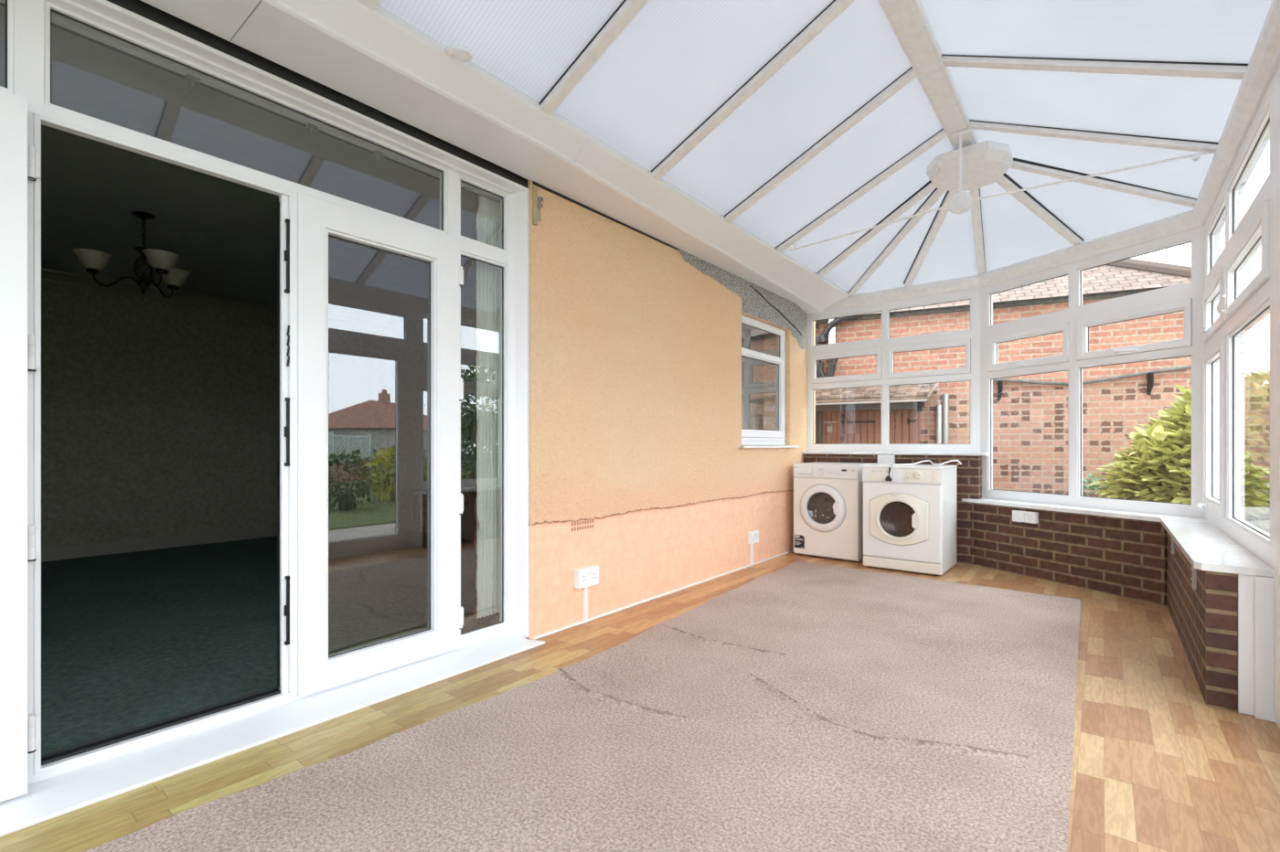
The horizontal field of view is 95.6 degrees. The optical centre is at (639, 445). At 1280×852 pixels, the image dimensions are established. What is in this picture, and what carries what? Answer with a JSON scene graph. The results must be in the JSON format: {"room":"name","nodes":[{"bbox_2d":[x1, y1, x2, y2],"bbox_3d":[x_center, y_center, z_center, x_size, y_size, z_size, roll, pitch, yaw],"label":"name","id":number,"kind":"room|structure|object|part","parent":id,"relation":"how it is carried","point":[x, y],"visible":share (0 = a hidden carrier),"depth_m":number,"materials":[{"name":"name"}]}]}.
{"room":"sunroom","nodes":[
{"label":"sunroom","id":0,"kind":"room"},
{"bbox_2d":[0,5,479,324],"bbox_3d":[-3.388,-1.555,3.672,4.640,0.050,5.900,0,0,39],"label":"ceiling","id":1,"kind":"structure","parent":0,"point":[223,232],"depth_m":3.52,"materials":[{"name":"paint"}]},
{"bbox_2d":[72,211,190,298],"bbox_3d":[-3.276,-1.265,3.808,0.597,0.530,0.616,0,0,39],"label":"chandelier","id":2,"kind":"object","parent":1,"relation":"hanging from","point":[164,262],"visible":1,"depth_m":3.74,"materials":[{"name":"black metal"}]},
{"bbox_3d":[-3.510,-1.179,3.721,0.190,0.105,0.190,0,0,39],"label":"lamp shade","id":3,"kind":"part","parent":2,"relation":"part of","materials":[{"name":"white glass"}]},
{"bbox_3d":[-3.433,-1.075,3.783,0.268,0.102,0.071,0,0,-39],"label":"arm","id":4,"kind":"part","parent":2,"relation":"part of","materials":[{"name":"black metal"}]},
{"bbox_3d":[-3.296,-1.153,3.851,0.099,0.305,0.099,0,0,-24],"label":"stem","id":5,"kind":"part","parent":2,"relation":"part of","materials":[{"name":"black metal"}]},
{"bbox_3d":[-3.296,-1.407,3.851,0.018,0.197,0.018,0,0,-6],"label":"chain","id":6,"kind":"part","parent":2,"relation":"part of","materials":[{"name":"black metal"}]},
{"bbox_3d":[-3.168,-1.075,3.767,0.268,0.102,0.071,0,0,21],"label":"arm","id":7,"kind":"part","parent":2,"relation":"part of","materials":[{"name":"black metal"}]},
{"bbox_3d":[-3.077,-1.179,3.731,0.190,0.105,0.190,0,0,39],"label":"lamp shade","id":8,"kind":"part","parent":2,"relation":"part of","materials":[{"name":"white glass"}]},
{"bbox_3d":[-3.312,-1.075,4.004,0.071,0.102,0.268,0,0,6],"label":"arm","id":9,"kind":"part","parent":2,"relation":"part of","materials":[{"name":"black metal"}]},
{"bbox_3d":[-3.302,-1.179,4.101,0.190,0.105,0.190,0,0,39],"label":"lamp shade","id":10,"kind":"part","parent":2,"relation":"part of","materials":[{"name":"white glass"}]},
{"bbox_2d":[41,281,476,549],"bbox_3d":[-3.427,-0.255,3.704,4.740,2.550,6.100,0,0,39],"label":"wall","id":11,"kind":"structure","parent":0,"point":[159,417],"depth_m":5.97,"materials":[{"name":"paper"}]},
{"bbox_2d":[41,516,378,562],"bbox_3d":[-5.192,0.968,5.117,0.018,0.105,5.900,0,0,39],"label":"baseboard","id":12,"kind":"structure","parent":11,"relation":"attached to","point":[114,548],"depth_m":5.77,"materials":[{"name":"paint"}]},
{"bbox_2d":[41,267,381,333],"bbox_3d":[-5.164,-1.480,5.094,0.090,0.100,5.900,0,0,39],"label":"trim","id":13,"kind":"structure","parent":11,"relation":"attached to","point":[51,276],"depth_m":5.79,"materials":[{"name":"paint"}]},
{"bbox_2d":[0,524,1279,851],"bbox_3d":[-1.389,1.045,3.578,7.880,0.050,8.250,0,0,39],"label":"floor","id":14,"kind":"structure","parent":0,"point":[1156,768],"depth_m":2.55,"materials":[{"name":"laminate"}]},
{"bbox_2d":[82,561,1081,851],"bbox_3d":[0.387,1.005,2.182,2.059,0.029,5.746,0,0,39],"label":"carpet","id":15,"kind":"object","parent":14,"relation":"on","point":[801,707],"visible":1,"depth_m":1.91,"materials":[{"name":"grey carpet"}]},
{"bbox_2d":[792,461,878,562],"bbox_3d":[1.816,0.595,5.387,0.600,0.850,0.579,0,0,40],"label":"washing machine","id":16,"kind":"object","parent":14,"relation":"on","point":[828,496],"visible":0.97,"depth_m":5.16,"materials":[{"name":"metal"}]},
{"bbox_3d":[1.500,0.239,5.314,0.180,0.082,0.016,0,0,40],"label":"detergent drawer","id":17,"kind":"part","parent":16,"relation":"part of","materials":[{"name":"plastic"}]},
{"bbox_3d":[1.614,0.238,5.202,0.072,0.072,0.032,0,0,40],"label":"knob","id":18,"kind":"part","parent":16,"relation":"part of","materials":[{"name":"plastic"}]},
{"bbox_3d":[1.629,0.565,5.192,0.284,0.284,0.016,0,0,40],"label":"door glass","id":19,"kind":"part","parent":16,"relation":"part of","materials":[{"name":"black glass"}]},
{"bbox_3d":[1.627,0.565,5.191,0.431,0.431,0.035,0,0,40],"label":"door","id":20,"kind":"part","parent":16,"relation":"part of","materials":[{"name":"plastic"}]},
{"bbox_3d":[1.658,0.648,5.199,0.596,0.700,0.020,0,0,40],"label":"panel","id":21,"kind":"part","parent":16,"relation":"part of","materials":[{"name":"metal"}]},
{"bbox_3d":[1.658,0.232,5.200,0.596,0.124,0.039,0,0,40],"label":"control panel","id":22,"kind":"part","parent":16,"relation":"part of","materials":[{"name":"plastic"}]},
{"bbox_2d":[799,461,878,466],"bbox_3d":[1.837,0.179,5.411,0.600,0.018,0.515,0,0,40],"label":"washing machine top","id":23,"kind":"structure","parent":16,"relation":"on","point":[860,464],"depth_m":5.47,"materials":[{"name":"metal"}]},
{"bbox_2d":[862,463,957,575],"bbox_3d":[2.268,0.595,4.877,0.600,0.850,0.646,0,0,39],"label":"dryer","id":24,"kind":"object","parent":14,"relation":"on","point":[910,520],"visible":1,"depth_m":4.64,"materials":[{"name":"metal"}]},
{"bbox_3d":[2.069,0.595,4.648,0.288,0.288,0.019,0,0,39],"label":"door glass","id":25,"kind":"part","parent":24,"relation":"part of","materials":[{"name":"black glass"}]},
{"bbox_3d":[2.067,0.595,4.645,0.449,0.421,0.033,0,0,39],"label":"door","id":26,"kind":"part","parent":24,"relation":"part of","materials":[{"name":"beige plastic"}]},
{"bbox_3d":[2.094,0.613,4.659,0.596,0.615,0.024,0,0,39],"label":"panel","id":27,"kind":"part","parent":24,"relation":"part of","materials":[{"name":"metal"}]},
{"bbox_3d":[2.094,0.242,4.660,0.596,0.121,0.042,0,0,39],"label":"control panel","id":28,"kind":"part","parent":24,"relation":"part of","materials":[{"name":"plastic"}]},
{"bbox_2d":[862,463,957,469],"bbox_3d":[2.279,0.180,4.891,0.600,0.021,0.612,0,0,39],"label":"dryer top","id":29,"kind":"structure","parent":24,"relation":"on","point":[882,465],"depth_m":4.75,"materials":[{"name":"metal"}]},
{"bbox_3d":[2.183,0.238,4.555,0.060,0.060,0.031,0,0,39],"label":"knob","id":30,"kind":"part","parent":24,"relation":"part of","materials":[{"name":"beige plastic"}]},
{"bbox_2d":[885,459,961,482],"bbox_3d":[2.338,0.214,4.805,0.750,0.181,0.140,0,0,-13],"label":"lead","id":31,"kind":"object","parent":24,"relation":"on","point":[888,478],"visible":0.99,"depth_m":4.79,"materials":[{"name":"plastic"}]},
{"bbox_2d":[524,180,815,639],"bbox_3d":[-3.067,-0.305,4.408,5.703,2.850,9.050,0,0,39],"label":"wall","id":32,"kind":"structure","parent":0,"point":[639,473],"depth_m":3.73,"materials":[{"name":"paint"}]},
{"bbox_2d":[0,0,499,201],"bbox_3d":[-1.717,-1.306,1.928,0.030,0.063,3.065,0,0,39],"label":"rail","id":33,"kind":"object","parent":32,"relation":"attached to","point":[195,79],"visible":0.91,"depth_m":2.17,"materials":[{"name":"plastic"}]},
{"bbox_2d":[472,194,499,619],"bbox_3d":[-0.813,-0.202,3.057,0.032,2.205,0.168,0,0,39],"label":"sheer curtain","id":34,"kind":"object","parent":33,"relation":"hanging from","point":[485,328],"visible":0.94,"depth_m":3.06,"materials":[{"name":"fabric"}]},
{"bbox_2d":[0,0,529,801],"bbox_3d":[-1.638,-0.168,1.823,0.158,2.336,3.200,0,0,39],"label":"door","id":35,"kind":"structure","parent":32,"relation":"in","point":[306,217],"depth_m":2.21,"materials":[{"name":"plastic"}]},
{"bbox_2d":[0,632,544,836],"bbox_3d":[-1.566,1.000,1.778,0.187,0.040,3.219,0,0,39],"label":"door sill","id":36,"kind":"structure","parent":32,"relation":"attached to","point":[49,798],"depth_m":1.96,"materials":[{"name":"plastic"}]},
{"bbox_2d":[0,0,679,251],"bbox_3d":[-0.554,-1.378,3.262,0.298,0.084,7.000,0,0,39],"label":"trim","id":37,"kind":"structure","parent":32,"relation":"attached to","point":[139,7],"depth_m":2.21,"materials":[{"name":"plastic"}]},
{"bbox_2d":[140,0,849,314],"bbox_3d":[-0.281,-1.472,3.165,0.505,0.215,7.090,0,0,39],"label":"ceiling beam","id":38,"kind":"structure","parent":32,"relation":"attached to","point":[375,58],"depth_m":2.46,"materials":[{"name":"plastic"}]},
{"bbox_2d":[490,200,499,624],"bbox_3d":[-1.776,-0.200,1.870,0.130,2.440,3.300,0,0,39],"label":"trim","id":39,"kind":"structure","parent":32,"relation":"attached to","point":[495,618],"depth_m":3.15,"materials":[{"name":"paint"}]},
{"bbox_2d":[574,565,598,622],"bbox_3d":[-0.304,0.866,3.330,0.042,0.320,0.170,0,0,39],"label":"wall socket","id":40,"kind":"object","parent":32,"relation":"attached to","point":[586,577],"visible":1,"depth_m":3.32,"materials":[{"name":"plastic"}]},
{"bbox_2d":[532,550,792,639],"bbox_3d":[0.452,1.016,4.301,0.020,0.015,3.241,0,0,39],"label":"baseboard","id":41,"kind":"structure","parent":32,"relation":"attached to","point":[709,579],"depth_m":3.77,"materials":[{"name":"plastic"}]},
{"bbox_2d":[747,530,758,565],"bbox_3d":[0.962,0.873,4.911,0.042,0.285,0.140,0,0,39],"label":"wall socket","id":42,"kind":"object","parent":32,"relation":"attached to","point":[752,536],"visible":1,"depth_m":4.90,"materials":[{"name":"plastic"}]},
{"bbox_2d":[741,315,785,445],"bbox_3d":[1.058,-0.546,5.163,0.079,1.092,0.985,0,0,39],"label":"window","id":43,"kind":"structure","parent":32,"relation":"in","point":[760,437],"depth_m":5.36,"materials":[{"name":"plastic"}]},
{"bbox_3d":[1.062,-0.428,5.160,0.069,0.723,0.871,0,0,39],"label":"sash","id":44,"kind":"part","parent":43,"relation":"part of","materials":[{"name":"plastic"}]},
{"bbox_2d":[738,445,799,447],"bbox_3d":[1.121,0.015,5.181,0.155,0.020,1.110,0,0,39],"label":"window sill","id":45,"kind":"structure","parent":32,"relation":"attached to","point":[745,446],"depth_m":5.09,"materials":[{"name":"plastic"}]},
{"bbox_2d":[741,326,764,441],"bbox_3d":[0.255,-0.250,6.104,1.970,2.580,2.050,0,0,39],"label":"wall","id":46,"kind":"structure","parent":0,"point":[752,370],"depth_m":5.56,"materials":[{"name":"paper"}]},
{"bbox_2d":[357,0,1272,295],"bbox_3d":[0.857,-1.766,2.252,2.570,0.603,7.126,0,0,39],"label":"ceiling","id":47,"kind":"structure","parent":0,"point":[873,144],"depth_m":2.98,"materials":[{"name":"plastic"}]},
{"bbox_3d":[-0.227,-1.770,1.915,1.298,0.578,0.807,0,0,39],"label":"roof panel","id":48,"kind":"part","parent":47,"relation":"part of","materials":[{"name":"white plastic"}]},
{"bbox_3d":[0.279,-1.770,2.548,1.298,0.578,0.813,0,0,39],"label":"roof panel","id":49,"kind":"part","parent":47,"relation":"part of","materials":[{"name":"white plastic"}]},
{"bbox_3d":[0.781,-1.770,3.175,1.298,0.578,0.795,0,0,39],"label":"roof panel","id":50,"kind":"part","parent":47,"relation":"part of","materials":[{"name":"white plastic"}]},
{"bbox_3d":[1.272,-1.770,3.788,1.298,0.578,0.775,0,0,39],"label":"roof panel","id":51,"kind":"part","parent":47,"relation":"part of","materials":[{"name":"white plastic"}]},
{"bbox_3d":[1.779,-1.770,4.421,1.298,0.578,0.847,0,0,39],"label":"roof panel","id":52,"kind":"part","parent":47,"relation":"part of","materials":[{"name":"white plastic"}]},
{"bbox_3d":[1.883,-1.770,4.893,0.617,0.578,1.796,0,0,-8],"label":"roof panel","id":53,"kind":"part","parent":47,"relation":"part of","materials":[{"name":"white plastic"}]},
{"bbox_3d":[2.381,-1.770,4.960,0.386,0.578,1.796,0,0,-8],"label":"roof panel","id":54,"kind":"part","parent":47,"relation":"part of","materials":[{"name":"white plastic"}]},
{"bbox_3d":[2.679,-1.770,4.728,0.550,0.578,1.454,0,0,8],"label":"roof panel","id":55,"kind":"part","parent":47,"relation":"part of","materials":[{"name":"white plastic"}]},
{"bbox_3d":[2.896,-1.770,4.379,0.721,0.578,1.256,0,0,39],"label":"roof panel","id":56,"kind":"part","parent":47,"relation":"part of","materials":[{"name":"white plastic"}]},
{"bbox_3d":[2.791,-1.770,3.629,1.272,0.578,0.873,0,0,39],"label":"roof panel","id":57,"kind":"part","parent":47,"relation":"part of","materials":[{"name":"white plastic"}]},
{"bbox_3d":[2.275,-1.770,2.985,1.272,0.578,0.775,0,0,39],"label":"roof panel","id":58,"kind":"part","parent":47,"relation":"part of","materials":[{"name":"white plastic"}]},
{"bbox_3d":[1.785,-1.770,2.372,1.272,0.578,0.795,0,0,39],"label":"roof panel","id":59,"kind":"part","parent":47,"relation":"part of","materials":[{"name":"white plastic"}]},
{"bbox_3d":[3.035,-1.770,4.091,1.327,0.578,0.596,0,0,21],"label":"roof panel","id":60,"kind":"part","parent":47,"relation":"part of","materials":[{"name":"white plastic"}]},
{"bbox_2d":[803,454,983,564],"bbox_3d":[2.336,0.555,5.535,1.600,0.930,0.259,0,0,39],"label":"wall","id":61,"kind":"structure","parent":0,"point":[968,474],"depth_m":5.02,"materials":[{"name":"brick"}]},
{"bbox_2d":[877,455,895,464],"bbox_3d":[2.285,0.135,5.383,0.146,0.086,0.042,0,0,39],"label":"wall socket","id":62,"kind":"object","parent":61,"relation":"attached to","point":[881,459],"visible":0.94,"depth_m":5.37,"materials":[{"name":"plastic"}]},
{"bbox_2d":[807,274,980,452],"bbox_3d":[2.366,-0.725,5.577,1.595,1.579,0.135,0,0,39],"label":"window","id":63,"kind":"structure","parent":61,"relation":"in","point":[885,347],"depth_m":5.51,"materials":[{"name":"plastic"}]},
{"bbox_3d":[2.073,-0.787,5.835,0.695,0.301,0.069,0,0,39],"label":"sash","id":64,"kind":"part","parent":63,"relation":"part of","materials":[{"name":"plastic"}]},
{"bbox_3d":[2.631,-0.662,5.311,0.083,0.036,0.051,0,0,39],"label":"handle","id":65,"kind":"part","parent":63,"relation":"part of","materials":[{"name":"plastic"}]},
{"bbox_3d":[2.664,-0.787,5.362,0.696,0.301,0.069,0,0,39],"label":"sash","id":66,"kind":"part","parent":63,"relation":"part of","materials":[{"name":"plastic"}]},
{"bbox_2d":[802,450,990,455],"bbox_3d":[2.335,0.076,5.465,1.675,0.028,0.219,0,0,39],"label":"trim","id":67,"kind":"structure","parent":61,"relation":"on","point":[804,452],"depth_m":5.29,"materials":[{"name":"white plastic"}]},
{"bbox_2d":[980,288,981,452],"bbox_3d":[3.016,-0.660,5.100,0.075,1.450,0.070,0,0,-36],"label":"trim","id":68,"kind":"structure","parent":61,"relation":"attached to","point":[980,288],"depth_m":5.08,"materials":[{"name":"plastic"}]},
{"bbox_2d":[970,502,1166,606],"bbox_3d":[3.203,0.755,4.360,0.249,0.530,1.592,0,0,-21],"label":"wall","id":69,"kind":"structure","parent":0,"point":[1126,558],"depth_m":4.16,"materials":[{"name":"brick"}]},
{"bbox_2d":[1012,510,1038,523],"bbox_3d":[2.979,0.556,4.487,0.078,0.089,0.158,0,0,-21],"label":"wall socket","id":70,"kind":"object","parent":69,"relation":"attached to","point":[1026,517],"visible":1,"depth_m":4.48,"materials":[{"name":"plastic"}]},
{"bbox_2d":[977,209,1204,518],"bbox_3d":[3.264,-0.527,4.359,0.135,1.974,1.546,0,0,-21],"label":"window","id":71,"kind":"structure","parent":69,"relation":"in","point":[1074,322],"depth_m":4.26,"materials":[{"name":"plastic"}]},
{"bbox_3d":[3.088,-0.655,4.700,0.051,0.036,0.083,0,0,-21],"label":"handle","id":72,"kind":"part","parent":71,"relation":"part of","materials":[{"name":"plastic"}]},
{"bbox_3d":[3.148,-0.783,4.711,0.069,0.299,0.665,0,0,-21],"label":"sash","id":73,"kind":"part","parent":71,"relation":"part of","materials":[{"name":"plastic"}]},
{"bbox_3d":[3.347,-0.655,4.004,0.044,0.036,0.158,0,0,-9],"label":"handle","id":74,"kind":"part","parent":71,"relation":"part of","materials":[{"name":"plastic"}]},
{"bbox_3d":[3.412,-0.783,4.022,0.069,0.299,0.683,0,0,-21],"label":"sash","id":75,"kind":"part","parent":71,"relation":"part of","materials":[{"name":"plastic"}]},
{"bbox_2d":[961,497,1275,577],"bbox_3d":[2.986,0.474,3.554,1.055,0.028,3.036,0,0,12],"label":"windowsill","id":76,"kind":"structure","parent":69,"relation":"on","point":[1205,547],"depth_m":2.87,"materials":[{"name":"white plastic"}]},
{"bbox_2d":[1166,532,1237,712],"bbox_3d":[2.832,0.755,2.972,0.086,0.530,1.880,0,0,39],"label":"wall","id":77,"kind":"structure","parent":0,"point":[1205,618],"depth_m":2.26,"materials":[{"name":"brick"}]},
{"bbox_2d":[1170,538,1174,554],"bbox_3d":[3.029,0.553,3.301,0.016,0.128,0.070,0,0,39],"label":"wall socket","id":78,"kind":"object","parent":77,"relation":"attached to","point":[1172,546],"visible":0.76,"depth_m":3.27,"materials":[{"name":"white plastic"}]},
{"bbox_2d":[1190,565,1196,589],"bbox_3d":[2.404,0.558,2.520,0.016,0.128,0.070,0,0,39],"label":"wall socket","id":79,"kind":"object","parent":77,"relation":"attached to","point":[1193,578],"visible":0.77,"depth_m":2.49,"materials":[{"name":"white plastic"}]},
{"bbox_2d":[1193,0,1279,570],"bbox_3d":[1.572,-0.527,1.176,0.135,1.974,6.300,0,0,39],"label":"window","id":80,"kind":"structure","parent":77,"relation":"in","point":[1238,329],"depth_m":2.65,"materials":[{"name":"plastic"}]},
{"bbox_3d":[3.289,0.355,3.398,0.121,0.036,0.043,0,0,-35],"label":"handle","id":81,"kind":"part","parent":80,"relation":"part of","materials":[{"name":"plastic"}]},
{"bbox_3d":[3.207,-0.655,3.297,0.139,0.036,0.043,0,0,-37],"label":"handle","id":82,"kind":"part","parent":80,"relation":"part of","materials":[{"name":"plastic"}]},
{"bbox_3d":[3.284,-0.092,3.286,0.069,0.941,0.727,0,0,39],"label":"sash","id":83,"kind":"part","parent":80,"relation":"part of","materials":[{"name":"plastic"}]},
{"bbox_3d":[3.284,-0.783,3.286,0.069,0.299,0.727,0,0,39],"label":"sash","id":84,"kind":"part","parent":80,"relation":"part of","materials":[{"name":"plastic"}]},
{"bbox_3d":[3.287,-0.092,3.287,0.001,0.839,0.634,0,0,39],"label":"pane","id":85,"kind":"part","parent":80,"relation":"part of","materials":[{"name":"clear glass"}]},
{"bbox_3d":[3.287,-0.782,3.287,0.001,0.205,0.634,0,0,39],"label":"pane","id":86,"kind":"part","parent":80,"relation":"part of","materials":[{"name":"clear glass"}]},
{"bbox_3d":[3.285,-1.169,3.285,0.001,0.278,0.739,0,0,39],"label":"pane","id":87,"kind":"part","parent":80,"relation":"part of","materials":[{"name":"clear glass"}]},
{"bbox_3d":[2.787,-0.668,2.774,0.217,0.062,0.043,0,0,-43],"label":"handle","id":88,"kind":"part","parent":80,"relation":"part of","materials":[{"name":"plastic"}]},
{"bbox_3d":[2.714,-0.783,2.574,0.069,0.299,0.982,0,0,39],"label":"sash","id":89,"kind":"part","parent":80,"relation":"part of","materials":[{"name":"plastic"}]},
{"bbox_3d":[2.715,-0.782,2.573,0.001,0.205,0.884,0,0,39],"label":"pane","id":90,"kind":"part","parent":80,"relation":"part of","materials":[{"name":"clear glass"}]},
{"bbox_3d":[2.715,-1.169,2.573,0.001,0.278,0.994,0,0,39],"label":"pane","id":91,"kind":"part","parent":80,"relation":"part of","materials":[{"name":"clear glass"}]},
{"bbox_3d":[2.715,-0.091,2.573,0.001,0.946,0.994,0,0,39],"label":"pane","id":92,"kind":"part","parent":80,"relation":"part of","materials":[{"name":"clear glass"}]},
{"bbox_2d":[1237,574,1275,722],"bbox_3d":[2.918,0.754,2.862,0.181,0.531,1.865,0,0,39],"label":"trim","id":93,"kind":"structure","parent":77,"relation":"attached to","point":[1256,594],"depth_m":2.16,"materials":[{"name":"plastic"}]},
{"bbox_2d":[1275,61,1279,729],"bbox_3d":[1.746,-0.182,1.401,0.136,2.405,1.870,0,0,39],"label":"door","id":94,"kind":"structure","parent":77,"relation":"in","point":[1277,69],"depth_m":2.06,"materials":[{"name":"plastic"}]},
{"label":"outside","id":95,"kind":"structure","parent":0,"visible":0},
{"bbox_3d":[5.782,1.190,12.024,34.000,0.100,54.000,0,0,39],"label":"ground","id":96,"kind":"structure","parent":95,"visible":0},
{"bbox_2d":[815,258,1191,504],"bbox_3d":[2.763,-1.224,10.701,10.333,4.729,5.694,0,0,26],"label":"brick outbuilding","id":97,"kind":"structure","parent":96,"relation":"on","point":[1030,412],"depth_m":7.12,"materials":[{"name":"brick"}]},
{"bbox_3d":[2.652,0.323,8.128,0.295,1.635,0.050,0,0,26],"label":"garage door","id":98,"kind":"part","parent":97,"relation":"part of","materials":[{"name":"brown wood"}]},
{"bbox_3d":[3.256,0.323,7.831,0.940,1.635,0.050,0,0,26],"label":"garage door","id":99,"kind":"part","parent":97,"relation":"part of","materials":[{"name":"brown wood"}]},
{"bbox_3d":[5.219,-0.795,6.827,1.965,0.183,0.043,0,0,26],"label":"sagging rail","id":100,"kind":"part","parent":97,"relation":"part of","materials":[{"name":"black metal"}]},
{"bbox_2d":[1058,472,1124,508],"bbox_3d":[4.994,0.731,6.174,0.937,0.850,0.680,0,0,39],"label":"shrub","id":101,"kind":"object","parent":96,"relation":"on","point":[1093,479],"visible":0.06,"depth_m":6.30,"materials":[{"name":"green plant"}]},
{"bbox_2d":[1088,384,1199,518],"bbox_3d":[5.030,0.273,4.814,2.138,1.848,1.477,0,0,39],"label":"shrub","id":102,"kind":"object","parent":96,"relation":"on","point":[1160,471],"visible":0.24,"depth_m":5.03,"materials":[{"name":"green plant"}]}
]}

